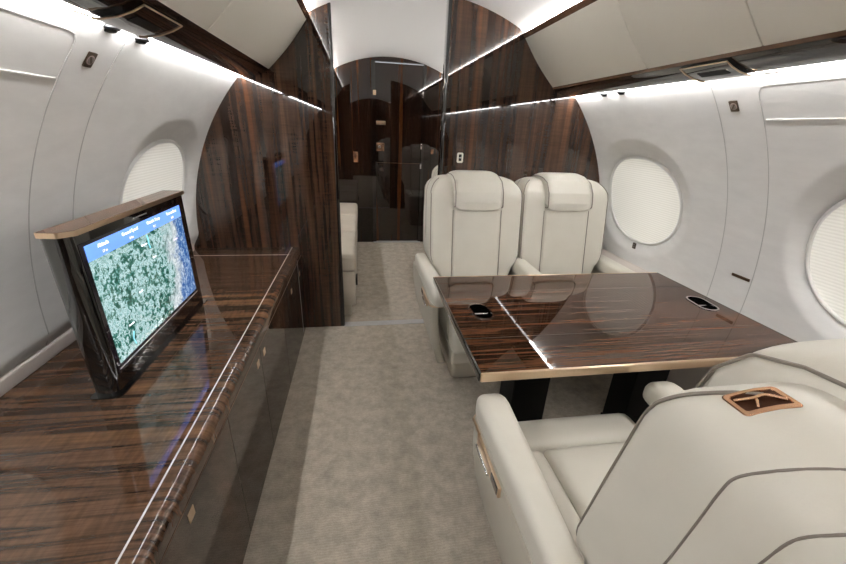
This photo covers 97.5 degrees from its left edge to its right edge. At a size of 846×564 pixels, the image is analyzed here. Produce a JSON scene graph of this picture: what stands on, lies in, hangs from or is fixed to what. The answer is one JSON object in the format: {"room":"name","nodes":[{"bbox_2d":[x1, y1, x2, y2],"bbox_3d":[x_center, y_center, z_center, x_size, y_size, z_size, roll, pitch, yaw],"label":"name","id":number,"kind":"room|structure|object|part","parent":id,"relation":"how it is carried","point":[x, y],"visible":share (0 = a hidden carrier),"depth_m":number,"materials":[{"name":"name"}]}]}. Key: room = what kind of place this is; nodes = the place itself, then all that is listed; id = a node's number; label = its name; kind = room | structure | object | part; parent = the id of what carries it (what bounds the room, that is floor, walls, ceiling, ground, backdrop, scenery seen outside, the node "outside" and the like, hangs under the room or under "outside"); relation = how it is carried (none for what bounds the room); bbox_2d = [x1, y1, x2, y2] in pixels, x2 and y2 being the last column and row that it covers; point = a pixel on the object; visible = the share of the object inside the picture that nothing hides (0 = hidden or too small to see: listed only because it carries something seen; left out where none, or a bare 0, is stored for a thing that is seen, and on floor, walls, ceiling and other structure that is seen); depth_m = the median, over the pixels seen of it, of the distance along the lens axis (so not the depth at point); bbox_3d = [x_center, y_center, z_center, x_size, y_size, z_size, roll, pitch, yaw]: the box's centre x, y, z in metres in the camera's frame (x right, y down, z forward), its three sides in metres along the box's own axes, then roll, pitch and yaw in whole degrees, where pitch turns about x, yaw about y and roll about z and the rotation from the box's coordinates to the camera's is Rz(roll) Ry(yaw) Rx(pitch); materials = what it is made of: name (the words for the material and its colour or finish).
{"room":"aircraft cabin","nodes":[
{"label":"aircraft cabin","id":0,"kind":"room"},
{"bbox_2d":[0,0,237,376],"bbox_3d":[-1.004,-0.221,1.048,0.475,1.044,6.788,-1,23,-9],"label":"wall","id":1,"kind":"structure","parent":0,"point":[152,92],"depth_m":1.10,"materials":[{"name":"white plastic"}]},
{"bbox_2d":[0,69,55,79],"bbox_3d":[-0.869,-0.359,0.569,0.007,0.007,0.810,-1,23,-9],"label":"trim","id":2,"kind":"structure","parent":1,"relation":"attached to","point":[1,70],"depth_m":0.86,"materials":[{"name":"white plastic"}]},
{"bbox_2d":[0,7,74,344],"bbox_3d":[-0.982,-0.034,0.693,0.362,0.916,0.821,-1,23,-9],"label":"trim","id":3,"kind":"structure","parent":1,"relation":"attached to","point":[0,7],"depth_m":0.99,"materials":[{"name":"grey plastic"}]},
{"bbox_2d":[82,51,97,67],"bbox_3d":[-0.901,-0.601,1.003,0.031,0.038,0.034,-1,23,-9],"label":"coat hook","id":4,"kind":"object","parent":1,"relation":"attached to","point":[90,58],"visible":1,"depth_m":1.00,"materials":[{"name":"brown"}]},
{"bbox_2d":[0,243,193,396],"bbox_3d":[-1.067,0.657,0.184,0.053,0.060,4.560,-1,23,-9],"label":"trim","id":5,"kind":"structure","parent":1,"relation":"attached to","point":[10,379],"depth_m":1.16,"materials":[{"name":"white plastic"}]},
{"bbox_2d":[73,43,124,219],"bbox_3d":[-1.069,-0.265,1.228,0.370,0.925,0.003,-1,23,-9],"label":"trim","id":6,"kind":"structure","parent":1,"relation":"attached to","point":[124,43],"depth_m":1.14,"materials":[{"name":"grey plastic"}]},
{"bbox_2d":[120,139,185,203],"bbox_3d":[-1.288,-0.429,1.831,0.143,0.521,0.627,-1,23,-9],"label":"window","id":7,"kind":"structure","parent":1,"relation":"in","point":[160,165],"depth_m":1.75,"materials":[{"name":"white"}]},
{"bbox_2d":[48,0,268,76],"bbox_3d":[-0.589,-0.256,-0.087,0.212,0.059,4.619,-1,23,-9],"label":"valance","id":8,"kind":"object","parent":1,"relation":"attached to","point":[192,39],"depth_m":1.23,"materials":[{"name":"brown wood"}]},
{"bbox_2d":[103,23,120,33],"bbox_3d":[-0.838,-0.675,0.990,0.054,0.016,0.054,-1,23,-9],"label":"air nozzle","id":9,"kind":"object","parent":8,"relation":"attached to","point":[108,28],"visible":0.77,"depth_m":0.98,"materials":[{"name":"grey plastic"}]},
{"bbox_2d":[68,1,182,37],"bbox_3d":[-0.733,-0.668,0.938,0.133,0.048,0.268,-1,23,-9],"label":"panel","id":10,"kind":"object","parent":8,"relation":"attached to","point":[140,19],"visible":1,"depth_m":0.94,"materials":[{"name":"black wood"}]},
{"bbox_2d":[135,36,149,44],"bbox_3d":[-0.861,-0.733,1.127,0.054,0.016,0.054,-1,23,-9],"label":"air nozzle","id":11,"kind":"object","parent":8,"relation":"attached to","point":[143,41],"visible":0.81,"depth_m":1.12,"materials":[{"name":"grey plastic"}]},
{"bbox_3d":[-0.634,-0.232,-0.080,0.012,0.005,4.608,-1,23,-9],"label":"light strip","id":12,"kind":"part","parent":8,"relation":"part of","materials":[{"name":"white plastic"}]},
{"bbox_2d":[158,0,231,30],"bbox_3d":[-0.571,-0.754,0.760,0.317,0.251,0.898,-1,23,-9],"label":"bin","id":13,"kind":"object","parent":8,"relation":"on","point":[203,13],"visible":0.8,"depth_m":1.09,"materials":[{"name":"white plastic"}]},
{"bbox_2d":[207,0,305,68],"bbox_3d":[-0.710,-1.099,1.577,0.317,0.251,0.893,-1,23,-9],"label":"bin","id":14,"kind":"object","parent":8,"relation":"on","point":[262,30],"visible":0.87,"depth_m":1.53,"materials":[{"name":"white plastic"}]},
{"bbox_2d":[334,57,442,241],"bbox_3d":[-0.380,-1.466,4.343,2.500,2.050,0.050,-1,23,-9],"label":"wall","id":15,"kind":"structure","parent":0,"point":[353,78],"depth_m":4.20,"materials":[{"name":"brown wood"}]},
{"bbox_2d":[353,152,357,161],"bbox_3d":[-0.770,-1.434,4.258,0.050,0.115,0.008,-1,23,-9],"label":"switch plate","id":16,"kind":"object","parent":15,"relation":"attached to","point":[355,153],"visible":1,"depth_m":4.25,"materials":[{"name":"gold metal"}]},
{"bbox_2d":[371,60,376,241],"bbox_3d":[-0.571,-1.431,4.319,0.043,1.990,0.062,-1,23,-9],"label":"trim","id":17,"kind":"structure","parent":15,"relation":"attached to","point":[372,61],"depth_m":4.24,"materials":[{"name":"black"}]},
{"bbox_2d":[374,241,419,242],"bbox_3d":[-0.331,-0.510,4.711,0.590,0.008,0.030,-1,23,-9],"label":"trim","id":18,"kind":"structure","parent":15,"relation":"attached to","point":[377,241],"depth_m":4.71,"materials":[{"name":"silver metal"}]},
{"bbox_2d":[373,62,423,240],"bbox_3d":[-0.299,-1.433,4.356,0.562,1.963,0.067,-1,23,-9],"label":"door","id":19,"kind":"structure","parent":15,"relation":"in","point":[398,92],"depth_m":4.31,"materials":[{"name":"brown wood"}]},
{"bbox_3d":[-0.491,-1.554,4.268,0.090,0.090,0.008,-1,23,-9],"label":"latch plate","id":20,"kind":"part","parent":19,"relation":"part of","materials":[{"name":"gold metal"}]},
{"bbox_3d":[-0.473,-1.789,4.172,0.105,0.040,0.008,-1,23,-9],"label":"bolt plate","id":21,"kind":"part","parent":19,"relation":"part of","materials":[{"name":"beige metal"}]},
{"bbox_2d":[417,64,426,240],"bbox_3d":[-0.016,-1.444,4.407,0.033,1.990,0.062,-1,23,-9],"label":"trim","id":22,"kind":"structure","parent":15,"relation":"attached to","point":[424,65],"depth_m":4.33,"materials":[{"name":"black"}]},
{"bbox_2d":[194,0,599,326],"bbox_3d":[-0.052,-0.639,2.413,2.790,2.028,0.060,-1,23,-9],"label":"wall","id":23,"kind":"structure","parent":0,"point":[266,175],"depth_m":2.25,"materials":[{"name":"brown wood"}]},
{"bbox_2d":[297,0,309,18],"bbox_3d":[-0.264,-0.511,-0.141,0.047,0.029,4.618,-1,23,-9],"label":"trim","id":24,"kind":"structure","parent":23,"relation":"attached to","point":[300,2],"depth_m":1.81,"materials":[{"name":"brown wood"}]},
{"bbox_2d":[327,2,344,325],"bbox_3d":[-0.540,-0.588,2.353,0.018,1.940,0.070,-1,23,-9],"label":"trim","id":25,"kind":"structure","parent":23,"relation":"attached to","point":[329,11],"depth_m":2.24,"materials":[{"name":"black wood"}]},
{"bbox_2d":[437,0,451,174],"bbox_3d":[0.107,-0.637,2.442,0.018,2.016,0.070,-1,23,-9],"label":"trim","id":26,"kind":"structure","parent":23,"relation":"attached to","point":[449,2],"depth_m":2.20,"materials":[{"name":"silver metal"}]},
{"bbox_2d":[457,153,462,162],"bbox_3d":[0.236,-0.790,2.361,0.040,0.062,0.008,-1,23,-9],"label":"switch","id":27,"kind":"object","parent":23,"relation":"attached to","point":[459,155],"visible":1,"depth_m":2.36,"materials":[{"name":"beige plastic"}]},
{"bbox_2d":[522,0,596,37],"bbox_3d":[0.953,-0.538,0.054,0.047,0.029,4.618,-1,23,-9],"label":"trim","id":28,"kind":"structure","parent":23,"relation":"attached to","point":[581,4],"depth_m":1.76,"materials":[{"name":"brown wood"}]},
{"bbox_2d":[243,242,613,563],"bbox_3d":[0.080,0.752,1.787,3.000,0.050,7.050,-1,23,-9],"label":"floor","id":29,"kind":"structure","parent":0,"point":[372,460],"depth_m":1.71,"materials":[{"name":"beige carpet"}]},
{"bbox_2d":[0,247,306,563],"bbox_3d":[-0.773,0.941,0.390,0.642,0.601,4.606,-1,23,-9],"label":"credenza","id":30,"kind":"object","parent":29,"relation":"on","point":[171,469],"visible":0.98,"depth_m":1.00,"materials":[{"name":"brown wood"}]},
{"bbox_2d":[34,190,206,399],"bbox_3d":[-0.945,-0.016,1.265,0.084,0.483,0.662,-1,23,-9],"label":"monitor","id":31,"kind":"object","parent":30,"relation":"on","point":[125,275],"visible":1,"depth_m":1.10,"materials":[{"name":"black plastic"}]},
{"bbox_3d":[-0.541,0.755,0.892,0.012,0.515,0.648,-1,23,-9],"label":"door","id":32,"kind":"part","parent":30,"relation":"part of","materials":[{"name":"brown wood"}]},
{"bbox_3d":[-0.620,0.557,1.361,0.012,0.515,0.378,-1,23,-9],"label":"door","id":33,"kind":"part","parent":30,"relation":"part of","materials":[{"name":"brown wood"}]},
{"bbox_3d":[-0.683,0.401,1.732,0.012,0.515,0.433,-1,23,-9],"label":"door","id":34,"kind":"part","parent":30,"relation":"part of","materials":[{"name":"brown wood"}]},
{"bbox_3d":[-0.755,0.221,2.157,0.012,0.515,0.498,-1,23,-9],"label":"door","id":35,"kind":"part","parent":30,"relation":"part of","materials":[{"name":"brown wood"}]},
{"bbox_3d":[-0.807,0.092,2.462,0.012,0.515,0.169,-1,23,-9],"label":"door","id":36,"kind":"part","parent":30,"relation":"part of","materials":[{"name":"brown wood"}]},
{"bbox_2d":[340,203,357,314],"bbox_3d":[-1.045,-0.527,3.473,0.850,0.930,1.950,-1,23,-9],"label":"divan","id":37,"kind":"object","parent":29,"relation":"on","point":[349,211],"visible":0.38,"depth_m":2.83,"materials":[{"name":"beige leather"}]},
{"bbox_2d":[340,203,357,218],"bbox_3d":[-1.139,-0.751,4.078,0.825,0.148,0.648,-1,23,-9],"label":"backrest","id":38,"kind":"object","parent":37,"relation":"on","point":[345,208],"depth_m":4.05,"materials":[{"name":"beige leather"}]},
{"bbox_2d":[341,215,356,234],"bbox_3d":[-1.039,-0.501,3.486,0.825,0.148,0.648,-1,23,-9],"label":"backrest","id":39,"kind":"object","parent":37,"relation":"on","point":[348,222],"depth_m":3.45,"materials":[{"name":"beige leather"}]},
{"bbox_2d":[341,232,356,271],"bbox_3d":[-0.938,-0.251,2.893,0.825,0.148,0.650,-1,23,-9],"label":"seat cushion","id":40,"kind":"object","parent":37,"relation":"on","point":[349,239],"depth_m":2.72,"materials":[{"name":"beige leather"}]},
{"bbox_2d":[344,319,423,326],"bbox_3d":[-0.255,0.302,2.765,0.648,0.006,0.060,-1,23,-9],"label":"trim","id":41,"kind":"structure","parent":29,"relation":"on","point":[410,321],"depth_m":2.75,"materials":[{"name":"silver metal"}]},
{"bbox_2d":[429,165,437,263],"bbox_3d":[0.357,-0.602,3.548,0.667,1.124,0.886,-1,23,-9],"label":"seat","id":42,"kind":"object","parent":29,"relation":"on","point":[435,169],"visible":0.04,"depth_m":3.12,"materials":[{"name":"beige leather"}]},
{"bbox_3d":[0.358,-0.642,3.303,0.574,0.785,0.384,-1,23,-9],"label":"backrest","id":43,"kind":"part","parent":42,"relation":"part of","materials":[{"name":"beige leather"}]},
{"bbox_2d":[413,170,542,376],"bbox_3d":[0.312,-0.073,2.268,0.701,1.124,0.860,-1,23,-9],"label":"seat","id":44,"kind":"object","parent":29,"relation":"on","point":[472,218],"visible":0.7,"depth_m":2.22,"materials":[{"name":"beige leather"}]},
{"bbox_3d":[0.040,0.179,2.271,0.126,0.414,0.675,-1,23,-9],"label":"panel","id":45,"kind":"part","parent":44,"relation":"part of","materials":[{"name":"beige leather"}]},
{"bbox_3d":[0.043,-0.029,2.118,0.097,0.096,0.600,-1,23,-9],"label":"armrest","id":46,"kind":"part","parent":44,"relation":"part of","materials":[{"name":"beige leather"}]},
{"bbox_3d":[0.325,0.312,2.332,0.430,0.105,0.555,-1,23,-9],"label":"under frame","id":47,"kind":"part","parent":44,"relation":"part of","materials":[{"name":"beige leather"}]},
{"bbox_3d":[0.299,-0.274,2.409,0.574,0.785,0.384,-1,23,-9],"label":"backrest","id":48,"kind":"part","parent":44,"relation":"part of","materials":[{"name":"beige leather"}]},
{"bbox_3d":[0.591,0.167,2.360,0.126,0.414,0.675,-1,23,-9],"label":"panel","id":49,"kind":"part","parent":44,"relation":"part of","materials":[{"name":"beige leather"}]},
{"bbox_3d":[0.627,-0.042,2.211,0.097,0.096,0.600,-1,23,-9],"label":"armrest","id":50,"kind":"part","parent":44,"relation":"part of","materials":[{"name":"beige leather"}]},
{"bbox_2d":[515,172,635,273],"bbox_3d":[0.932,-0.087,2.368,0.667,1.124,0.886,-1,23,-9],"label":"seat","id":51,"kind":"object","parent":29,"relation":"on","point":[563,215],"visible":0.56,"depth_m":2.32,"materials":[{"name":"beige leather"}]},
{"bbox_3d":[1.177,0.153,2.454,0.126,0.414,0.675,-1,23,-9],"label":"panel","id":52,"kind":"part","parent":51,"relation":"part of","materials":[{"name":"beige leather"}]},
{"bbox_3d":[1.213,-0.055,2.305,0.097,0.096,0.600,-1,23,-9],"label":"armrest","id":53,"kind":"part","parent":51,"relation":"part of","materials":[{"name":"beige leather"}]},
{"bbox_2d":[433,272,796,423],"bbox_3d":[0.706,0.424,1.688,1.238,0.683,0.786,-1,23,-9],"label":"table","id":54,"kind":"object","parent":29,"relation":"on","point":[521,332],"visible":0.8,"depth_m":1.46,"materials":[{"name":"brown wood"}]},
{"bbox_3d":[0.462,0.439,1.681,0.165,0.610,0.140,-1,23,-9],"label":"leg","id":55,"kind":"part","parent":54,"relation":"part of","materials":[{"name":"black"}]},
{"bbox_3d":[1.042,0.426,1.774,0.170,0.610,0.140,-1,23,-9],"label":"leg","id":56,"kind":"part","parent":54,"relation":"part of","materials":[{"name":"black"}]},
{"bbox_2d":[472,339,845,563],"bbox_3d":[0.552,0.526,0.849,0.701,1.124,0.860,-1,23,-9],"label":"seat","id":57,"kind":"object","parent":29,"relation":"on","point":[748,465],"visible":1,"depth_m":0.49,"materials":[{"name":"beige leather"}]},
{"bbox_3d":[0.168,0.505,1.057,0.008,0.012,0.105,-1,23,-9],"label":"recline lever","id":58,"kind":"part","parent":57,"relation":"part of","materials":[{"name":"silver metal"}]},
{"bbox_3d":[0.265,0.738,0.947,0.126,0.414,0.675,-1,23,-9],"label":"panel","id":59,"kind":"part","parent":57,"relation":"part of","materials":[{"name":"beige leather"}]},
{"bbox_3d":[0.249,0.484,0.903,0.097,0.096,0.600,-1,23,-9],"label":"armrest","id":60,"kind":"part","parent":57,"relation":"part of","materials":[{"name":"beige leather"}]},
{"bbox_2d":[544,442,624,518],"bbox_3d":[0.546,0.678,1.004,0.310,0.225,0.419,-1,23,-9],"label":"seat cushion","id":61,"kind":"object","parent":57,"relation":"on","point":[579,468],"depth_m":1.07,"materials":[{"name":"beige leather"}]},
{"bbox_3d":[0.833,0.471,0.997,0.097,0.096,0.600,-1,23,-9],"label":"armrest","id":62,"kind":"part","parent":57,"relation":"part of","materials":[{"name":"beige leather"}]},
{"bbox_3d":[0.604,0.485,0.613,0.574,0.785,0.384,-1,23,-9],"label":"backrest","id":63,"kind":"part","parent":57,"relation":"part of","materials":[{"name":"beige leather"}]},
{"bbox_2d":[303,0,580,73],"bbox_3d":[0.179,-1.021,0.918,1.300,0.169,6.800,-1,23,-9],"label":"ceiling","id":64,"kind":"structure","parent":0,"point":[414,30],"depth_m":2.51,"materials":[{"name":"white plastic"}]},
{"bbox_2d":[575,62,845,341],"bbox_3d":[1.296,-0.274,1.416,0.475,1.041,6.788,-1,23,-9],"label":"wall","id":65,"kind":"structure","parent":0,"point":[677,126],"depth_m":1.55,"materials":[{"name":"white plastic"}]},
{"bbox_2d":[610,155,682,244],"bbox_3d":[1.310,-0.493,2.261,0.143,0.521,0.627,-1,23,-9],"label":"window","id":66,"kind":"structure","parent":65,"relation":"in","point":[646,200],"depth_m":2.22,"materials":[{"name":"white fabric"}]},
{"bbox_2d":[601,248,716,389],"bbox_3d":[1.579,0.882,0.760,0.090,0.618,4.619,-1,23,-9],"label":"trim","id":67,"kind":"structure","parent":65,"relation":"attached to","point":[688,378],"depth_m":1.92,"materials":[{"name":"white plastic"}]},
{"bbox_2d":[552,30,845,96],"bbox_3d":[1.255,-0.297,0.208,0.212,0.059,4.619,-1,23,-9],"label":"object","id":68,"kind":"object","parent":65,"relation":"attached to","point":[829,47],"depth_m":1.18,"materials":[{"name":"brown wood"}]},
{"bbox_2d":[525,0,646,86],"bbox_3d":[0.808,-1.145,1.851,0.317,0.251,0.828,-1,23,-9],"label":"bin","id":69,"kind":"object","parent":68,"relation":"on","point":[595,41],"visible":0.94,"depth_m":1.73,"materials":[{"name":"white plastic"}]},
{"bbox_2d":[616,91,624,94],"bbox_3d":[1.032,-0.981,1.925,0.054,0.016,0.054,-1,23,-9],"label":"air nozzle","id":70,"kind":"object","parent":68,"relation":"attached to","point":[618,92],"visible":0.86,"depth_m":1.91,"materials":[{"name":"grey plastic"}]},
{"bbox_2d":[618,0,762,68],"bbox_3d":[0.909,-0.894,1.255,0.317,0.251,0.478,-1,23,-9],"label":"bin","id":71,"kind":"object","parent":68,"relation":"on","point":[663,32],"visible":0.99,"depth_m":1.25,"materials":[{"name":"white plastic"}]},
{"bbox_3d":[1.297,-0.275,0.229,0.012,0.005,4.608,-1,23,-9],"label":"light strip","id":72,"kind":"part","parent":68,"relation":"part of","materials":[{"name":"white plastic"}]},
{"bbox_2d":[680,58,781,82],"bbox_3d":[1.045,-0.731,1.279,0.133,0.048,0.278,-1,23,-9],"label":"panel","id":73,"kind":"object","parent":68,"relation":"attached to","point":[722,69],"visible":1,"depth_m":1.29,"materials":[{"name":"black"}]},
{"bbox_3d":[1.035,-0.748,1.313,0.118,0.045,0.195,-1,23,-9],"label":"plate","id":74,"kind":"part","parent":73,"relation":"part of","materials":[{"name":"silver"}]},
{"bbox_2d":[747,0,845,45],"bbox_3d":[1.012,-0.639,0.652,0.317,0.251,0.843,-1,23,-9],"label":"bin","id":75,"kind":"object","parent":68,"relation":"on","point":[776,21],"visible":1,"depth_m":0.97,"materials":[{"name":"white plastic"}]},
{"bbox_2d":[706,88,727,296],"bbox_3d":[1.273,-0.340,1.655,0.333,0.924,0.003,-1,23,-9],"label":"trim","id":76,"kind":"structure","parent":65,"relation":"attached to","point":[711,88],"depth_m":1.63,"materials":[{"name":"grey plastic"}]},
{"bbox_2d":[728,101,739,111],"bbox_3d":[1.189,-0.672,1.419,0.031,0.038,0.034,-1,23,-9],"label":"sign plate","id":77,"kind":"object","parent":65,"relation":"attached to","point":[734,107],"visible":1,"depth_m":1.42,"materials":[{"name":"brown"}]},
{"bbox_2d":[732,273,749,281],"bbox_3d":[1.436,-0.021,1.677,0.006,0.013,0.084,-1,23,-9],"label":"wall slot","id":78,"kind":"object","parent":65,"relation":"attached to","point":[733,274],"visible":1,"depth_m":1.67,"materials":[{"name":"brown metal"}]},
{"bbox_2d":[739,77,845,312],"bbox_3d":[1.367,-0.110,1.123,0.325,0.915,0.821,-1,23,-9],"label":"trim","id":79,"kind":"structure","parent":65,"relation":"attached to","point":[842,77],"depth_m":1.40,"materials":[{"name":"grey plastic"}]},
{"bbox_2d":[766,118,845,120],"bbox_3d":[1.302,-0.430,0.970,0.007,0.007,0.810,-1,23,-9],"label":"trim","id":80,"kind":"structure","parent":65,"relation":"attached to","point":[801,118],"depth_m":1.21,"materials":[{"name":"white plastic"}]},
{"bbox_2d":[805,199,845,325],"bbox_3d":[1.500,-0.018,1.137,0.143,0.521,0.627,-1,23,-9],"label":"window","id":81,"kind":"structure","parent":65,"relation":"in","point":[825,257],"depth_m":1.36,"materials":[{"name":"white"}]}
]}

